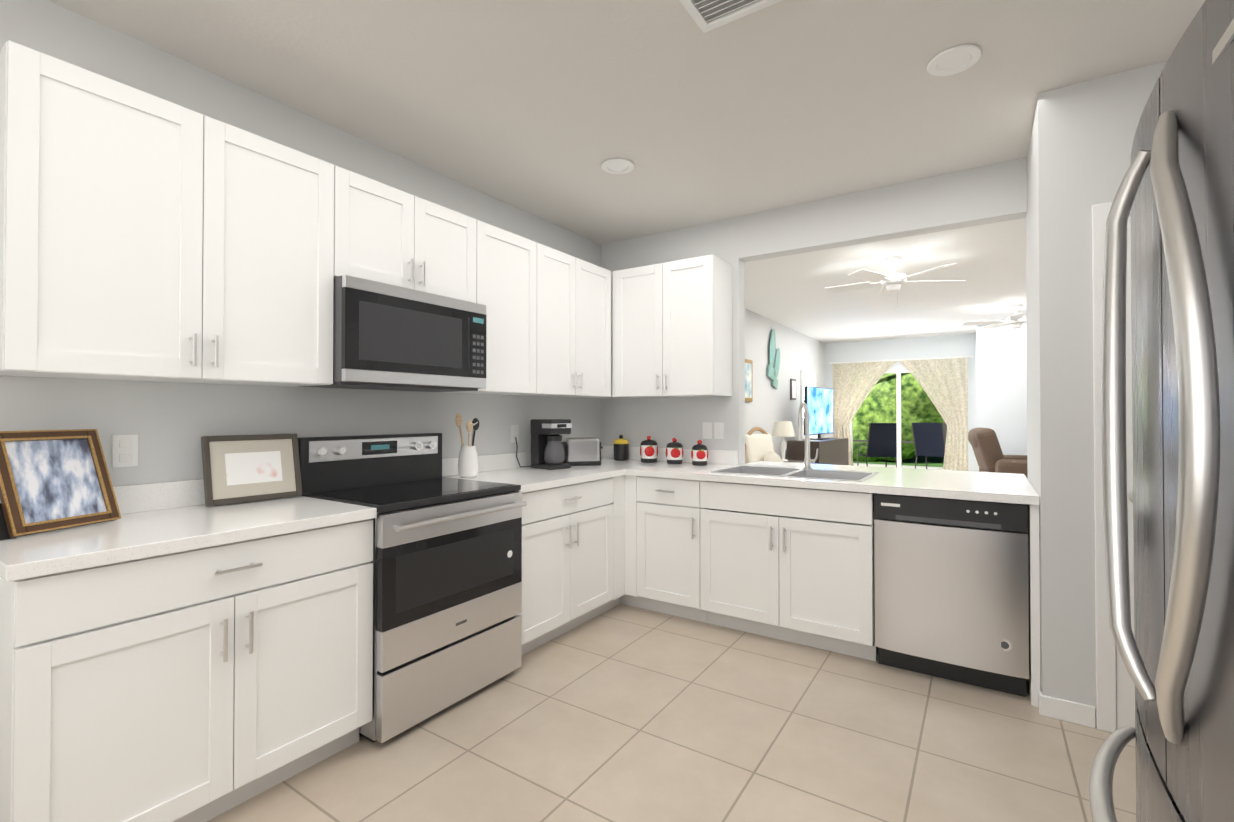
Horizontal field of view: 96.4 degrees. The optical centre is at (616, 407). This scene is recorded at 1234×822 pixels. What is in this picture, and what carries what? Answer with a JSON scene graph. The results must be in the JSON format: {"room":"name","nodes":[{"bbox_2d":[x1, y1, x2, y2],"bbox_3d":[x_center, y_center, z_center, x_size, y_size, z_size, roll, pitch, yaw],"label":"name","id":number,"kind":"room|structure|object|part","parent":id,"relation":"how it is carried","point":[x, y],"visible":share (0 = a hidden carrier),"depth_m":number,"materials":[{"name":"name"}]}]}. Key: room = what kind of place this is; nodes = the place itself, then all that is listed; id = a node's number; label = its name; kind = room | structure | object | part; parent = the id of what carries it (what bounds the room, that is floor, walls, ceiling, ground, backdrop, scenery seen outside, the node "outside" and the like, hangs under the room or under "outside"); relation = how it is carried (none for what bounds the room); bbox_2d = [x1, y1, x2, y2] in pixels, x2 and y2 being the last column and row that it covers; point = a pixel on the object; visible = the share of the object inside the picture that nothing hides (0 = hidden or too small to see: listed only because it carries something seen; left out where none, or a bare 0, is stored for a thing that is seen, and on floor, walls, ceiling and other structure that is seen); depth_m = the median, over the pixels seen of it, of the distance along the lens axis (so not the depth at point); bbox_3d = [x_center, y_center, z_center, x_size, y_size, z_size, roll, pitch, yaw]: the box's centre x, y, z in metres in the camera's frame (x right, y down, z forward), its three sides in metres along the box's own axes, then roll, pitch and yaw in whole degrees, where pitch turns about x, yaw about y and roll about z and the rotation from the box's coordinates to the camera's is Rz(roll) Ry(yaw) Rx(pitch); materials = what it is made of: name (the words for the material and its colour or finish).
{"room":"kitchen","nodes":[
{"label":"kitchen","id":0,"kind":"room"},
{"bbox_2d":[0,0,823,485],"bbox_3d":[0.546,0.009,5.589,0.120,2.640,12.770,0,-1,33],"label":"wall","id":1,"kind":"structure","parent":0,"point":[170,424],"depth_m":2.40,"materials":[{"name":"white paint"}]},
{"bbox_2d":[112,434,137,467],"bbox_3d":[-1.765,0.154,1.980,0.008,0.116,0.072,0,-1,33],"label":"electrical outlet","id":2,"kind":"object","parent":1,"relation":"attached to","point":[124,450],"visible":1,"depth_m":1.98,"materials":[{"name":"white plastic"}]},
{"bbox_2d":[0,40,355,386],"bbox_3d":[-1.546,-0.555,2.019,0.333,0.914,0.987,0,-1,33],"label":"upper cabinet","id":3,"kind":"object","parent":1,"relation":"attached to","point":[144,236],"depth_m":1.79,"materials":[{"name":"white wood"}]},
{"bbox_2d":[0,452,530,511],"bbox_3d":[-1.045,0.339,3.051,0.020,0.100,3.357,0,-1,33],"label":"backsplash","id":4,"kind":"structure","parent":1,"relation":"attached to","point":[173,494],"depth_m":2.10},
{"bbox_2d":[356,173,467,300],"bbox_3d":[-1.097,-0.773,2.701,0.333,0.464,0.770,0,-1,33],"label":"upper cabinet","id":5,"kind":"object","parent":1,"relation":"attached to","point":[406,240],"depth_m":2.58,"materials":[{"name":"white wood"}]},
{"bbox_2d":[299,275,485,391],"bbox_3d":[-1.064,-0.315,2.674,0.411,0.446,0.766,0,-1,33],"label":"over-the-range microwave","id":6,"kind":"object","parent":5,"relation":"attached to","point":[390,337],"visible":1,"depth_m":2.48,"materials":[{"name":"grey"}]},
{"bbox_2d":[442,216,531,395],"bbox_3d":[-0.746,-0.543,3.214,0.350,0.914,0.605,0,-1,33],"label":"upper cabinet","id":7,"kind":"object","parent":1,"relation":"attached to","point":[499,260],"depth_m":3.11,"materials":[{"name":"white wood"}]},
{"bbox_2d":[511,425,518,442],"bbox_3d":[-0.672,0.171,3.630,0.008,0.116,0.072,0,-1,33],"label":"electrical outlet","id":8,"kind":"object","parent":1,"relation":"attached to","point":[514,431],"visible":1,"depth_m":3.62,"materials":[{"name":"white plastic"}]},
{"bbox_2d":[532,241,615,398],"bbox_3d":[-0.375,-0.538,3.715,0.414,0.914,0.898,0,-1,33],"label":"upper cabinet","id":9,"kind":"object","parent":1,"relation":"attached to","point":[574,299],"depth_m":3.61,"materials":[{"name":"white wood"}]},
{"bbox_2d":[745,359,752,401],"bbox_3d":[1.678,-0.355,7.164,0.031,0.550,0.420,0,-1,33],"label":"framed picture","id":10,"kind":"object","parent":1,"relation":"attached to","point":[748,380],"visible":0.56,"depth_m":7.20,"materials":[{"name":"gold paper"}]},
{"bbox_2d":[767,329,779,388],"bbox_3d":[2.291,-0.715,8.107,0.076,0.886,0.574,0,-1,33],"label":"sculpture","id":11,"kind":"object","parent":1,"relation":"attached to","point":[772,373],"visible":0.94,"depth_m":8.04,"materials":[{"name":"teal"}]},
{"bbox_2d":[790,379,795,399],"bbox_3d":[2.862,-0.297,8.958,0.026,0.340,0.260,0,-1,33],"label":"framed picture","id":12,"kind":"object","parent":1,"relation":"attached to","point":[792,389],"visible":1,"depth_m":8.91,"materials":[{"name":"grey"}]},
{"bbox_2d":[800,370,815,420],"bbox_3d":[3.366,-0.205,9.703,0.047,0.850,0.900,0,-1,33],"label":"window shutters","id":13,"kind":"object","parent":1,"relation":"attached to","point":[807,378],"visible":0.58,"depth_m":9.51,"materials":[{"name":"white"}]},
{"bbox_2d":[49,0,1204,342],"bbox_3d":[2.764,-1.375,4.135,5.440,0.100,12.770,0,-1,33],"label":"ceiling","id":14,"kind":"structure","parent":0,"point":[543,108],"depth_m":2.38,"materials":[{"name":"white paint"}]},
{"bbox_2d":[601,158,633,173],"bbox_3d":[0.005,-1.330,3.036,0.184,0.012,0.184,0,-1,33],"label":"recessed light","id":15,"kind":"object","parent":14,"relation":"in","point":[617,165],"visible":0.98,"depth_m":3.03,"materials":[{"name":"white plastic"}]},
{"bbox_2d":[679,0,782,32],"bbox_3d":[0.354,-1.342,1.742,0.320,0.014,0.320,0,-1,33],"label":"ceiling vent","id":16,"kind":"object","parent":14,"relation":"in","point":[707,15],"visible":1,"depth_m":1.86,"materials":[{"name":"white metal"}]},
{"bbox_2d":[824,256,964,307],"bbox_3d":[2.421,-1.097,4.885,1.110,0.440,1.137,0,-1,33],"label":"ceiling fan","id":17,"kind":"object","parent":14,"relation":"hanging from","point":[892,282],"visible":1,"depth_m":4.81,"materials":[{"name":"white"}]},
{"bbox_2d":[927,44,981,75],"bbox_3d":[1.300,-1.339,2.128,0.184,0.012,0.184,0,-1,33],"label":"recessed light","id":18,"kind":"object","parent":14,"relation":"in","point":[954,60],"visible":0.98,"depth_m":2.12,"materials":[{"name":"white plastic"}]},
{"bbox_2d":[962,304,1025,328],"bbox_3d":[5.017,-1.077,6.937,1.140,0.440,1.100,0,-1,33],"label":"room ceiling fan","id":19,"kind":"object","parent":14,"relation":"hanging from","point":[1016,321],"visible":0.83,"depth_m":6.96,"materials":[{"name":"white"}]},
{"bbox_2d":[207,604,1135,821],"bbox_3d":[2.764,1.345,4.108,5.440,0.060,12.770,0,-1,33],"label":"floor","id":20,"kind":"structure","parent":0,"point":[623,713],"depth_m":2.09,"materials":[{"name":"tile"}]},
{"bbox_2d":[0,520,372,821],"bbox_3d":[-1.448,0.855,1.881,0.633,0.875,0.935,0,-1,33],"label":"base cabinet","id":21,"kind":"object","parent":20,"relation":"on","point":[174,652],"depth_m":1.60,"materials":[{"name":"white wood"}]},
{"bbox_2d":[0,496,376,583],"bbox_3d":[-1.445,0.397,1.873,0.653,0.039,0.954,0,-1,33],"label":"countertop","id":22,"kind":"structure","parent":21,"relation":"on","point":[161,531],"depth_m":1.68,"materials":[{"name":"white stone"}]},
{"bbox_2d":[0,429,120,540],"bbox_3d":[-1.748,0.222,1.670,0.134,0.306,0.360,0,-1,13],"label":"picture frame","id":23,"kind":"object","parent":22,"relation":"on","point":[52,480],"visible":1,"depth_m":1.70,"materials":[{"name":"brown"}]},
{"bbox_2d":[201,434,301,506],"bbox_3d":[-1.478,0.244,2.246,0.093,0.267,0.348,0,-1,33],"label":"picture frame","id":24,"kind":"object","parent":22,"relation":"on","point":[243,468],"visible":0.98,"depth_m":2.23,"materials":[{"name":"grey"}]},
{"bbox_2d":[298,433,526,742],"bbox_3d":[-0.930,0.717,2.562,0.728,1.165,0.764,0,-1,33],"label":"electric range","id":25,"kind":"object","parent":20,"relation":"on","point":[447,589],"visible":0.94,"depth_m":2.39,"materials":[{"name":"silver metal"}]},
{"bbox_2d":[518,476,615,654],"bbox_3d":[-0.526,0.869,3.275,0.633,0.875,0.869,0,-1,33],"label":"base cabinet","id":26,"kind":"object","parent":20,"relation":"on","point":[569,534],"depth_m":3.08,"materials":[{"name":"white wood"}]},
{"bbox_2d":[442,456,666,491],"bbox_3d":[-0.306,0.414,3.593,0.653,0.039,1.635,0,-1,33],"label":"countertop","id":27,"kind":"structure","parent":26,"relation":"on","point":[530,479],"depth_m":3.23,"materials":[{"name":"white stone"}]},
{"bbox_2d":[455,413,478,477],"bbox_3d":[-0.828,0.208,3.103,0.116,0.360,0.151,0,-1,33],"label":"utensil crock","id":28,"kind":"object","parent":27,"relation":"on","point":[468,464],"visible":1,"depth_m":3.06,"materials":[{"name":"white ceramic"}]},
{"bbox_2d":[530,419,571,469],"bbox_3d":[-0.424,0.234,3.611,0.214,0.318,0.203,-1,-1,42],"label":"coffee maker","id":29,"kind":"object","parent":27,"relation":"on","point":[547,450],"visible":1,"depth_m":3.54,"materials":[{"name":"grey plastic"}]},
{"bbox_2d":[515,437,530,466],"bbox_3d":[-0.600,0.293,3.646,0.092,0.197,0.135,0,-1,33],"label":"cord","id":30,"kind":"object","parent":29,"relation":"attached to","point":[516,455],"visible":0.83,"depth_m":3.61,"materials":[{"name":"grey plastic"}]},
{"bbox_2d":[563,438,602,465],"bbox_3d":[-0.236,0.303,3.840,0.270,0.186,0.166,0,-1,-12],"label":"toaster","id":31,"kind":"object","parent":27,"relation":"on","point":[584,451],"visible":0.9,"depth_m":3.76,"materials":[{"name":"silver metal"}]},
{"bbox_2d":[613,435,628,460],"bbox_3d":[0.032,0.303,4.212,0.119,0.193,0.119,0,-1,33],"label":"canister","id":32,"kind":"object","parent":27,"relation":"on","point":[621,448],"visible":1,"depth_m":4.16,"materials":[{"name":"black ceramic"}]},
{"bbox_2d":[640,436,657,462],"bbox_3d":[0.234,0.301,4.036,0.142,0.193,0.142,0,-1,33],"label":"canister","id":33,"kind":"object","parent":27,"relation":"on","point":[648,450],"visible":1,"depth_m":3.99,"materials":[{"name":"white ceramic"}]},
{"bbox_2d":[616,476,631,605],"bbox_3d":[-0.047,0.876,4.018,0.613,0.875,0.633,0,-1,33],"label":"base cabinet","id":34,"kind":"object","parent":20,"relation":"on","point":[623,483],"depth_m":3.55,"materials":[{"name":"white wood"}]},
{"bbox_2d":[632,476,751,625],"bbox_3d":[0.510,0.873,3.649,0.508,0.875,0.633,0,-1,33],"label":"base cabinet","id":35,"kind":"object","parent":20,"relation":"on","point":[692,539],"depth_m":3.32,"materials":[{"name":"white wood"}]},
{"bbox_2d":[624,460,1038,507],"bbox_3d":[1.120,0.410,3.238,2.119,0.039,0.653,0,-1,33],"label":"countertop","id":36,"kind":"structure","parent":35,"relation":"on","point":[895,483],"depth_m":2.90,"materials":[{"name":"white stone"}]},
{"bbox_2d":[666,438,682,463],"bbox_3d":[0.409,0.305,3.920,0.132,0.183,0.132,0,-1,33],"label":"canister","id":37,"kind":"object","parent":36,"relation":"on","point":[674,451],"visible":1,"depth_m":3.88,"materials":[{"name":"white ceramic"}]},
{"bbox_2d":[691,440,707,465],"bbox_3d":[0.572,0.309,3.813,0.123,0.173,0.123,0,-1,33],"label":"canister","id":38,"kind":"object","parent":36,"relation":"on","point":[699,453],"visible":1,"depth_m":3.77,"materials":[{"name":"ceramic"}]},
{"bbox_2d":[711,402,878,492],"bbox_3d":[1.073,0.274,3.342,0.860,0.616,0.532,0,-1,33],"label":"stainless steel sink","id":39,"kind":"object","parent":36,"relation":"in","point":[806,471],"visible":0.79,"depth_m":3.45,"materials":[{"name":"grey metal"}]},
{"bbox_3d":[1.996,0.863,2.666,0.032,0.875,0.633,0,-1,33],"label":"cab panel","id":40,"kind":"part","parent":36,"relation":"part of","materials":[{"name":"white wood"}]},
{"bbox_2d":[745,427,782,463],"bbox_3d":[1.978,0.788,6.669,0.768,1.103,0.801,1,-1,-42],"label":"rattan armchair","id":41,"kind":"object","parent":20,"relation":"on","point":[759,447],"visible":0.29,"depth_m":6.79,"materials":[{"name":"beige fabric"}]},
{"bbox_2d":[700,480,877,660],"bbox_3d":[1.052,0.869,3.270,0.942,0.875,0.666,0,-1,33],"label":"base cabinet","id":42,"kind":"object","parent":20,"relation":"on","point":[806,582],"depth_m":2.99,"materials":[{"name":"white wood"}]},
{"bbox_2d":[783,460,803,462],"bbox_3d":[2.281,1.039,7.531,0.500,0.620,0.500,0,-1,33],"label":"side table","id":43,"kind":"object","parent":20,"relation":"on","point":[796,461],"visible":0.08,"depth_m":7.47,"materials":[{"name":"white wood"}]},
{"bbox_2d":[771,421,794,460],"bbox_3d":[2.253,0.458,7.531,0.340,0.539,0.360,0,-1,33],"label":"light","id":44,"kind":"object","parent":43,"relation":"on","point":[782,429],"visible":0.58,"depth_m":7.45,"materials":[{"name":"beige fabric"}]},
{"bbox_2d":[787,437,848,464],"bbox_3d":[3.201,0.930,8.722,0.480,0.860,1.440,0,-1,39],"label":"media stand","id":45,"kind":"object","parent":20,"relation":"on","point":[832,451],"visible":0.5,"depth_m":8.29,"materials":[{"name":"brown wood"}]},
{"bbox_2d":[804,386,832,439],"bbox_3d":[3.201,0.088,8.730,0.227,0.820,1.218,0,-1,33],"label":"flat-screen tv","id":46,"kind":"object","parent":45,"relation":"on","point":[818,401],"visible":0.83,"depth_m":8.66,"materials":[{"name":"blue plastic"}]},
{"bbox_2d":[874,493,1028,696],"bbox_3d":[1.709,0.866,2.834,0.625,0.872,0.614,0,-1,33],"label":"dishwasher","id":47,"kind":"object","parent":20,"relation":"on","point":[951,589],"visible":1,"depth_m":2.57,"materials":[{"name":"grey metal"}]},
{"bbox_2d":[968,428,1027,478],"bbox_3d":[5.535,0.793,7.701,1.062,1.015,1.160,0,-1,22],"label":"recliner","id":48,"kind":"object","parent":20,"relation":"on","point":[987,450],"visible":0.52,"depth_m":7.53,"materials":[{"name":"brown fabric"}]},
{"bbox_2d":[1089,0,1233,821],"bbox_3d":[1.076,0.391,0.591,0.864,1.778,0.905,0,-1,33],"label":"fridge","id":49,"kind":"object","parent":20,"relation":"on","point":[1174,197],"visible":1,"depth_m":0.69,"materials":[{"name":"grey metal"}]},
{"bbox_2d":[601,157,1026,525],"bbox_3d":[1.063,-0.009,3.746,2.776,2.640,0.120,0,-1,33],"label":"wall","id":50,"kind":"structure","parent":0,"point":[990,194],"depth_m":3.73,"materials":[{"name":"white paint"}]},
{"bbox_2d":[601,445,737,463],"bbox_3d":[0.359,0.350,4.122,1.141,0.100,0.020,0,-1,33],"label":"backsplash","id":51,"kind":"structure","parent":50,"relation":"attached to","point":[714,456],"depth_m":4.00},
{"bbox_2d":[616,254,731,397],"bbox_3d":[0.355,-0.537,3.898,0.804,0.914,0.413,0,-1,33],"label":"upper cabinet","id":52,"kind":"object","parent":50,"relation":"attached to","point":[674,318],"depth_m":3.75,"materials":[{"name":"white wood"}]},
{"bbox_2d":[703,422,711,438],"bbox_3d":[0.645,0.163,3.944,0.072,0.116,0.008,0,-1,33],"label":"electrical outlet","id":53,"kind":"object","parent":50,"relation":"attached to","point":[707,430],"visible":1,"depth_m":3.94,"materials":[{"name":"white plastic"}]},
{"bbox_2d":[714,422,723,438],"bbox_3d":[0.720,0.163,3.894,0.072,0.116,0.008,0,-1,33],"label":"light switch","id":54,"kind":"object","parent":50,"relation":"attached to","point":[718,430],"visible":1,"depth_m":3.89,"materials":[{"name":"white plastic"}]},
{"bbox_2d":[824,333,976,471],"bbox_3d":[6.305,0.047,9.362,5.320,2.640,0.120,0,-1,33],"label":"wall","id":55,"kind":"structure","parent":0,"point":[927,347],"depth_m":9.94,"materials":[{"name":"white paint"}]},
{"bbox_2d":[849,370,909,467],"bbox_3d":[5.181,0.344,10.098,1.730,2.060,0.070,0,-1,33],"label":"window","id":56,"kind":"structure","parent":55,"relation":"in","point":[898,399],"depth_m":10.08,"materials":[{"name":"white"}]},
{"bbox_2d":[828,355,972,363],"bbox_3d":[5.087,-0.867,10.050,2.357,0.044,0.092,0,-1,33],"label":"curtain rod","id":57,"kind":"object","parent":55,"relation":"attached to","point":[970,356],"visible":1,"depth_m":9.97,"materials":[{"name":"white"}]},
{"bbox_2d":[833,361,896,465],"bbox_3d":[4.624,0.248,10.309,1.130,2.196,0.068,0,-1,33],"label":"lace curtain","id":58,"kind":"object","parent":57,"relation":"hanging from","point":[854,384],"visible":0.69,"depth_m":10.45,"materials":[{"name":"beige fabric"}]},
{"bbox_2d":[899,358,967,470],"bbox_3d":[5.542,0.242,9.702,1.070,2.196,0.068,0,-1,33],"label":"lace curtain","id":59,"kind":"object","parent":57,"relation":"hanging from","point":[943,383],"visible":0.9,"depth_m":9.55,"materials":[{"name":"beige fabric"}]},
{"bbox_2d":[976,322,1026,471],"bbox_3d":[6.983,0.035,8.230,2.700,2.640,1.020,0,-1,33],"label":"wall","id":60,"kind":"structure","parent":0,"point":[1001,373],"depth_m":8.36,"materials":[{"name":"white paint"}]},
{"bbox_2d":[1026,61,1166,726],"bbox_3d":[3.087,-0.026,1.985,2.544,2.640,0.823,0,-1,33],"label":"wall","id":61,"kind":"structure","parent":0,"point":[1080,148],"depth_m":2.29,"materials":[{"name":"white paint"}]},
{"bbox_2d":[1038,691,1095,727],"bbox_3d":[1.869,1.254,2.295,0.181,0.085,0.044,0,-1,33],"label":"baseboard","id":62,"kind":"structure","parent":61,"relation":"attached to","point":[1067,711],"depth_m":2.28,"materials":[{"name":"white wood"}]},
{"bbox_2d":[1092,202,1134,732],"bbox_3d":[2.185,0.234,2.031,0.642,2.120,0.089,0,-1,33],"label":"door frame","id":63,"kind":"structure","parent":61,"relation":"attached to","point":[1112,676],"depth_m":2.21,"materials":[{"name":"white"}]},
{"label":"outside","id":64,"kind":"structure","parent":0,"visible":0},
{"bbox_2d":[853,455,943,469],"bbox_3d":[9.816,1.474,15.851,20.000,0.075,14.600,0,-1,33],"label":"patio","id":65,"kind":"structure","parent":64,"point":[934,463],"depth_m":14.08,"materials":[{"name":"grey concrete"}]},
{"bbox_2d":[857,423,896,467],"bbox_3d":[5.403,0.852,11.400,0.612,1.088,0.748,0,-1,5],"label":"patio chair","id":66,"kind":"object","parent":65,"relation":"on","point":[882,440],"visible":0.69,"depth_m":11.15,"materials":[{"name":"grey fabric"}]},
{"bbox_2d":[853,373,943,461],"bbox_3d":[8.770,-1.070,14.960,12.565,5.955,4.218,0,-1,33],"label":"bushes","id":67,"kind":"object","parent":65,"relation":"on","point":[879,404],"visible":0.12,"depth_m":13.83,"materials":[{"name":"green plant"}]},
{"bbox_2d":[853,421,946,442],"bbox_3d":[7.679,0.105,12.997,4.860,2.605,0.060,0,-1,33],"label":"screen frame","id":68,"kind":"object","parent":65,"relation":"on","point":[945,429],"depth_m":13.33,"materials":[{"name":"grey metal"}]},
{"bbox_2d":[911,423,945,468],"bbox_3d":[6.637,0.853,11.537,0.747,1.088,0.612,0,-1,-39],"label":"patio chair","id":69,"kind":"object","parent":65,"relation":"on","point":[929,439],"visible":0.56,"depth_m":11.37,"materials":[{"name":"grey fabric"}]}
]}

